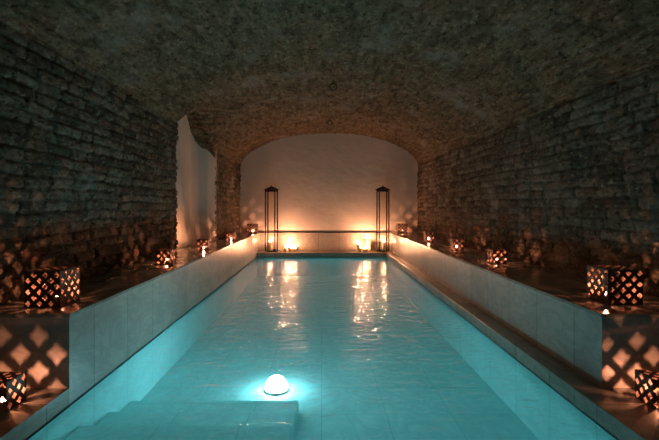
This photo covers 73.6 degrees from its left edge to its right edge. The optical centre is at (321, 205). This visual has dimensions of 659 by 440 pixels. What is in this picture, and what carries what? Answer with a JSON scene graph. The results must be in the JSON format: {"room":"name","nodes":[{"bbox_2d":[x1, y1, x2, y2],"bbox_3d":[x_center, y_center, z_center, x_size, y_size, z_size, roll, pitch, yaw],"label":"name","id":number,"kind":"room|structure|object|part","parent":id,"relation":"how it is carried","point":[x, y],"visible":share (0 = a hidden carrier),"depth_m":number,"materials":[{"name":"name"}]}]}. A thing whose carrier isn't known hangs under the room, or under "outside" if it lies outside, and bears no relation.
{"room":"indoor spa pool","nodes":[
{"label":"indoor spa pool","id":0,"kind":"room"},
{"bbox_2d":[0,21,178,304],"bbox_3d":[-2.127,-0.031,1.908,0.856,1.962,6.817,0,0,0],"label":"wall","id":1,"kind":"structure","parent":0,"point":[88,173],"depth_m":3.08,"materials":[{"name":"stone"}]},
{"bbox_2d":[0,232,259,404],"bbox_3d":[-1.849,0.768,5.607,1.201,0.464,6.846,0,0,0],"label":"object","id":2,"kind":"object","parent":1,"relation":"attached to","point":[73,346],"visible":0.61,"depth_m":2.63,"materials":[{"name":"grey stone"}]},
{"bbox_2d":[24,267,79,307],"bbox_3d":[-1.473,0.441,2.415,0.190,0.190,0.190,0,0,0],"label":"lantern","id":3,"kind":"object","parent":2,"relation":"on","point":[35,279],"visible":1,"depth_m":2.32,"materials":[{"name":"black metal"}]},
{"bbox_3d":[-1.567,0.441,2.415,0.003,0.190,0.189,0,0,0],"label":"panel","id":4,"kind":"part","parent":3,"relation":"part of","materials":[{"name":"black metal"}]},
{"bbox_3d":[-1.473,0.441,2.321,0.189,0.190,0.003,0,0,0],"label":"panel","id":5,"kind":"part","parent":3,"relation":"part of","materials":[{"name":"black metal"}]},
{"bbox_3d":[-1.473,0.347,2.415,0.178,0.003,0.178,0,0,0],"label":"panel","id":6,"kind":"part","parent":3,"relation":"part of","materials":[{"name":"black metal"}]},
{"bbox_3d":[-1.473,0.441,2.509,0.189,0.190,0.003,0,0,0],"label":"panel","id":7,"kind":"part","parent":3,"relation":"part of","materials":[{"name":"black metal"}]},
{"bbox_3d":[-1.379,0.441,2.415,0.003,0.190,0.189,0,0,0],"label":"panel","id":8,"kind":"part","parent":3,"relation":"part of","materials":[{"name":"black metal"}]},
{"bbox_2d":[86,264,151,281],"bbox_3d":[-1.590,0.530,3.525,0.140,0.012,0.850,0,0,0],"label":"stone slab","id":9,"kind":"object","parent":2,"relation":"on","point":[113,275],"visible":1,"depth_m":3.42,"materials":[{"name":"stone"}]},
{"bbox_2d":[156,249,174,264],"bbox_3d":[-1.445,0.471,4.085,0.130,0.130,0.130,0,0,0],"label":"lantern","id":10,"kind":"object","parent":2,"relation":"on","point":[162,257],"visible":1,"depth_m":4.02,"materials":[{"name":"black metal"}]},
{"bbox_3d":[-1.445,0.471,4.021,0.129,0.130,0.003,0,0,0],"label":"panel","id":11,"kind":"part","parent":10,"relation":"part of","materials":[{"name":"black metal"}]},
{"bbox_3d":[-1.381,0.471,4.085,0.003,0.130,0.129,0,0,0],"label":"panel","id":12,"kind":"part","parent":10,"relation":"part of","materials":[{"name":"black metal"}]},
{"bbox_2d":[197,239,209,249],"bbox_3d":[-1.435,0.471,5.365,0.130,0.130,0.130,0,0,0],"label":"lantern","id":13,"kind":"object","parent":2,"relation":"on","point":[198,240],"visible":0.98,"depth_m":5.30,"materials":[{"name":"black metal"}]},
{"bbox_2d":[226,232,235,240],"bbox_3d":[-1.405,0.471,6.845,0.130,0.130,0.130,0,0,0],"label":"lantern","id":14,"kind":"object","parent":2,"relation":"on","point":[227,234],"visible":1,"depth_m":6.78,"materials":[{"name":"black metal"}]},
{"bbox_2d":[247,224,257,233],"bbox_3d":[-1.340,0.441,8.575,0.190,0.190,0.190,0,0,0],"label":"lantern","id":15,"kind":"object","parent":2,"relation":"on","point":[251,226],"visible":0.99,"depth_m":8.48,"materials":[{"name":"black metal"}]},
{"bbox_2d":[175,115,216,247],"bbox_3d":[-1.822,-0.447,6.088,0.230,2.006,1.709,0,0,6],"label":"wall niche","id":16,"kind":"object","parent":1,"relation":"in","point":[196,172],"visible":0.55,"depth_m":6.44,"materials":[{"name":"paint"}]},
{"bbox_2d":[215,154,240,239],"bbox_3d":[-1.913,0.050,7.969,0.540,1.800,2.138,0,0,0],"label":"wall","id":17,"kind":"structure","parent":0,"point":[228,176],"depth_m":7.75,"materials":[{"name":"stone"}]},
{"bbox_2d":[25,257,618,439],"bbox_3d":[0.002,1.219,4.565,2.713,0.462,8.090,0,0,0],"label":"swimming pool","id":18,"kind":"object","parent":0,"point":[384,401],"visible":0.71,"depth_m":3.55,"materials":[{"name":"liquid"}]},
{"bbox_2d":[0,388,68,439],"bbox_3d":[-1.548,0.954,1.355,0.585,0.093,1.670,0,0,0],"label":"ledge","id":19,"kind":"object","parent":18,"relation":"on","point":[41,405],"visible":0.67,"depth_m":1.97,"materials":[{"name":"stone"}]},
{"bbox_2d":[0,372,25,411],"bbox_3d":[-1.450,0.842,2.000,0.130,0.130,0.130,0,0,0],"label":"lantern","id":20,"kind":"object","parent":19,"relation":"on","point":[11,382],"visible":1,"depth_m":2.00,"materials":[{"name":"black metal"}]},
{"bbox_3d":[-1.450,0.842,1.937,0.129,0.130,0.003,0,0,0],"label":"panel","id":21,"kind":"part","parent":20,"relation":"part of","materials":[{"name":"black metal"}]},
{"bbox_3d":[-1.450,0.778,2.000,0.118,0.003,0.118,0,0,0],"label":"panel","id":22,"kind":"part","parent":20,"relation":"part of","materials":[{"name":"black metal"}]},
{"bbox_3d":[-1.450,0.842,2.063,0.129,0.130,0.003,0,0,0],"label":"panel","id":23,"kind":"part","parent":20,"relation":"part of","materials":[{"name":"black metal"}]},
{"bbox_2d":[64,401,298,439],"bbox_3d":[-0.703,1.242,1.760,1.105,0.215,2.280,0,0,0],"label":"steps","id":24,"kind":"structure","parent":18,"relation":"on","point":[139,420],"depth_m":2.48,"materials":[{"name":"tile"}]},
{"bbox_2d":[264,375,288,395],"bbox_3d":[-0.330,1.296,3.220,0.180,0.108,0.180,0,0,0],"label":"lamp","id":25,"kind":"object","parent":18,"relation":"on","point":[276,385],"visible":1,"depth_m":3.17,"materials":[{"name":"white glass"}]},
{"bbox_2d":[257,250,392,256],"bbox_3d":[0.075,0.954,8.780,2.700,0.093,0.540,0,0,0],"label":"ledge","id":26,"kind":"object","parent":18,"relation":"on","point":[262,253],"visible":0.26,"depth_m":8.51,"materials":[{"name":"beige stone"}]},
{"bbox_2d":[264,185,278,251],"bbox_3d":[-1.000,0.245,8.770,0.250,1.323,0.250,0,0,-22],"label":"lantern","id":27,"kind":"object","parent":26,"relation":"on","point":[271,188],"visible":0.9,"depth_m":8.71,"materials":[{"name":"black metal"}]},
{"bbox_3d":[-1.126,0.285,8.824,0.020,1.207,0.020,0,0,-22],"label":"post","id":28,"kind":"part","parent":27,"relation":"part of","materials":[{"name":"black metal"}]},
{"bbox_3d":[-1.054,0.285,8.644,0.020,1.207,0.020,0,0,-22],"label":"post","id":29,"kind":"part","parent":27,"relation":"part of","materials":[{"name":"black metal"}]},
{"bbox_2d":[268,240,271,250],"bbox_3d":[-1.022,0.785,8.780,0.080,0.215,0.080,0,0,0],"label":"pillar candle","id":30,"kind":"object","parent":27,"relation":"in","point":[270,242],"visible":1,"depth_m":8.75,"materials":[{"name":"wax"}]},
{"bbox_3d":[-0.946,0.285,8.896,0.020,1.207,0.020,0,0,-22],"label":"post","id":31,"kind":"part","parent":27,"relation":"part of","materials":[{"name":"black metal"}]},
{"bbox_3d":[-0.874,0.285,8.716,0.020,1.207,0.020,0,0,-22],"label":"post","id":32,"kind":"part","parent":27,"relation":"part of","materials":[{"name":"black metal"}]},
{"bbox_2d":[288,241,291,251],"bbox_3d":[-0.630,0.789,8.760,0.086,0.235,0.086,0,0,0],"label":"pillar candle","id":33,"kind":"object","parent":26,"relation":"on","point":[289,242],"visible":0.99,"depth_m":8.72,"materials":[{"name":"wax"}]},
{"bbox_2d":[357,243,360,251],"bbox_3d":[0.745,0.815,8.740,0.088,0.185,0.088,0,0,0],"label":"pillar candle","id":34,"kind":"object","parent":26,"relation":"on","point":[358,245],"visible":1,"depth_m":8.71,"materials":[{"name":"wax"}]},
{"bbox_2d":[366,237,370,250],"bbox_3d":[0.945,0.764,8.860,0.104,0.285,0.104,0,0,0],"label":"pillar candle","id":35,"kind":"object","parent":26,"relation":"on","point":[368,240],"visible":0.91,"depth_m":8.81,"materials":[{"name":"wax"}]},
{"bbox_2d":[375,186,389,251],"bbox_3d":[1.225,0.245,8.770,0.250,1.323,0.250,0,0,22],"label":"lantern","id":36,"kind":"object","parent":26,"relation":"on","point":[381,189],"visible":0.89,"depth_m":8.72,"materials":[{"name":"black metal"}]},
{"bbox_3d":[1.099,0.285,8.716,0.020,1.207,0.020,0,0,22],"label":"post","id":37,"kind":"part","parent":36,"relation":"part of","materials":[{"name":"black metal"}]},
{"bbox_3d":[1.171,0.285,8.896,0.020,1.207,0.020,0,0,22],"label":"post","id":38,"kind":"part","parent":36,"relation":"part of","materials":[{"name":"black metal"}]},
{"bbox_2d":[382,241,385,250],"bbox_3d":[1.247,0.785,8.780,0.080,0.215,0.080,0,0,0],"label":"pillar candle","id":39,"kind":"object","parent":36,"relation":"in","point":[383,242],"visible":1,"depth_m":8.75,"materials":[{"name":"wax"}]},
{"bbox_3d":[1.279,0.285,8.644,0.020,1.207,0.020,0,0,22],"label":"post","id":40,"kind":"part","parent":36,"relation":"part of","materials":[{"name":"black metal"}]},
{"bbox_3d":[1.351,0.285,8.824,0.020,1.207,0.020,0,0,22],"label":"post","id":41,"kind":"part","parent":36,"relation":"part of","materials":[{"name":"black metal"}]},
{"bbox_2d":[127,258,559,414],"bbox_3d":[0.002,1.000,4.565,2.513,0.001,7.890,0,0,0],"label":"pool water","id":42,"kind":"object","parent":18,"relation":"in","point":[256,259],"visible":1,"depth_m":5.68,"materials":[{"name":"teal liquid"}]},
{"bbox_2d":[387,253,658,439],"bbox_3d":[1.664,0.954,4.515,0.812,0.093,7.990,0,0,0],"label":"ledge","id":43,"kind":"object","parent":18,"relation":"on","point":[622,414],"visible":0.9,"depth_m":2.35,"materials":[{"name":"stone"}]},
{"bbox_2d":[390,232,658,387],"bbox_3d":[1.730,0.722,5.607,0.681,0.371,6.846,0,0,0],"label":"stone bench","id":44,"kind":"object","parent":43,"relation":"on","point":[551,309],"visible":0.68,"depth_m":2.77,"materials":[{"name":"grey stone"}]},
{"bbox_2d":[397,224,407,233],"bbox_3d":[1.575,0.441,8.575,0.190,0.190,0.190,0,0,0],"label":"lantern","id":45,"kind":"object","parent":44,"relation":"on","point":[400,227],"visible":1,"depth_m":8.48,"materials":[{"name":"black metal"}]},
{"bbox_2d":[423,232,433,240],"bbox_3d":[1.645,0.471,6.765,0.130,0.130,0.130,0,0,0],"label":"lantern","id":46,"kind":"object","parent":44,"relation":"on","point":[425,237],"visible":1,"depth_m":6.70,"materials":[{"name":"black metal"}]},
{"bbox_2d":[433,242,456,246],"bbox_3d":[1.740,0.530,6.100,0.200,0.012,0.700,0,0,0],"label":"stone slab","id":47,"kind":"object","parent":44,"relation":"on","point":[447,244],"visible":0.7,"depth_m":6.15,"materials":[{"name":"stone"}]},
{"bbox_2d":[450,239,463,249],"bbox_3d":[1.665,0.471,5.425,0.130,0.130,0.130,0,0,0],"label":"lantern","id":48,"kind":"object","parent":44,"relation":"on","point":[461,244],"visible":0.99,"depth_m":5.36,"materials":[{"name":"black metal"}]},
{"bbox_2d":[466,253,511,260],"bbox_3d":[1.730,0.530,4.600,0.220,0.012,0.700,0,0,0],"label":"stone slab","id":49,"kind":"object","parent":44,"relation":"on","point":[483,256],"visible":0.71,"depth_m":4.66,"materials":[{"name":"stone"}]},
{"bbox_2d":[487,249,506,263],"bbox_3d":[1.640,0.471,4.115,0.130,0.130,0.130,0,0,0],"label":"lantern","id":50,"kind":"object","parent":44,"relation":"on","point":[493,258],"visible":1,"depth_m":4.05,"materials":[{"name":"black metal"}]},
{"bbox_3d":[1.577,0.471,4.115,0.003,0.130,0.129,0,0,0],"label":"panel","id":51,"kind":"part","parent":50,"relation":"part of","materials":[{"name":"black metal"}]},
{"bbox_3d":[1.640,0.471,4.178,0.129,0.130,0.003,0,0,0],"label":"panel","id":52,"kind":"part","parent":50,"relation":"part of","materials":[{"name":"black metal"}]},
{"bbox_3d":[1.640,0.471,4.051,0.129,0.130,0.003,0,0,0],"label":"panel","id":53,"kind":"part","parent":50,"relation":"part of","materials":[{"name":"black metal"}]},
{"bbox_2d":[587,265,642,304],"bbox_3d":[1.645,0.441,2.475,0.190,0.190,0.190,0,0,0],"label":"lantern","id":54,"kind":"object","parent":44,"relation":"on","point":[636,294],"visible":1,"depth_m":2.38,"materials":[{"name":"black metal"}]},
{"bbox_3d":[1.552,0.441,2.475,0.003,0.190,0.189,0,0,0],"label":"panel","id":55,"kind":"part","parent":54,"relation":"part of","materials":[{"name":"black metal"}]},
{"bbox_3d":[1.645,0.441,2.568,0.189,0.190,0.003,0,0,0],"label":"panel","id":56,"kind":"part","parent":54,"relation":"part of","materials":[{"name":"black metal"}]},
{"bbox_3d":[1.645,0.347,2.475,0.178,0.003,0.178,0,0,0],"label":"panel","id":57,"kind":"part","parent":54,"relation":"part of","materials":[{"name":"black metal"}]},
{"bbox_3d":[1.645,0.441,2.381,0.189,0.190,0.003,0,0,0],"label":"panel","id":58,"kind":"part","parent":54,"relation":"part of","materials":[{"name":"black metal"}]},
{"bbox_3d":[1.738,0.441,2.475,0.003,0.190,0.189,0,0,0],"label":"panel","id":59,"kind":"part","parent":54,"relation":"part of","materials":[{"name":"black metal"}]},
{"bbox_2d":[635,369,658,408],"bbox_3d":[1.550,0.842,2.025,0.130,0.130,0.130,0,0,5],"label":"lantern","id":60,"kind":"object","parent":43,"relation":"on","point":[644,385],"visible":1,"depth_m":2.03,"materials":[{"name":"black metal"}]},
{"bbox_3d":[1.550,0.778,2.025,0.118,0.003,0.118,0,0,5],"label":"panel","id":61,"kind":"part","parent":60,"relation":"part of","materials":[{"name":"black metal"}]},
{"bbox_3d":[1.544,0.842,1.962,0.129,0.130,0.003,0,0,5],"label":"panel","id":62,"kind":"part","parent":60,"relation":"part of","materials":[{"name":"black metal"}]},
{"bbox_2d":[240,133,417,231],"bbox_3d":[0.125,-0.310,9.028,4.150,2.620,0.012,0,0,0],"label":"wall","id":63,"kind":"structure","parent":0,"point":[326,182],"depth_m":9.03,"materials":[{"name":"paint"}]},
{"bbox_2d":[260,232,389,249],"bbox_3d":[0.070,0.722,9.023,2.650,0.371,0.075,0,0,0],"label":"wall","id":64,"kind":"structure","parent":63,"relation":"attached to","point":[300,240],"depth_m":9.00,"materials":[{"name":"beige stone"}]},
{"bbox_2d":[0,0,658,165],"bbox_3d":[-0.269,-1.134,3.776,4.563,0.769,10.552,0,0,0],"label":"ceiling","id":65,"kind":"structure","parent":0,"point":[430,79],"depth_m":3.76,"materials":[{"name":"rough stone"}]},
{"bbox_2d":[329,79,336,90],"bbox_3d":[0.140,-1.447,5.200,0.093,0.166,0.024,0,0,0],"label":"ring","id":66,"kind":"object","parent":65,"relation":"hanging from","point":[333,83],"visible":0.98,"depth_m":5.20,"materials":[{"name":"black metal"}]},
{"bbox_2d":[417,63,658,296],"bbox_3d":[1.973,0.056,3.769,0.057,1.788,10.538,0,0,0],"label":"wall","id":67,"kind":"structure","parent":0,"point":[568,191],"depth_m":3.53,"materials":[{"name":"stone"}]}
]}

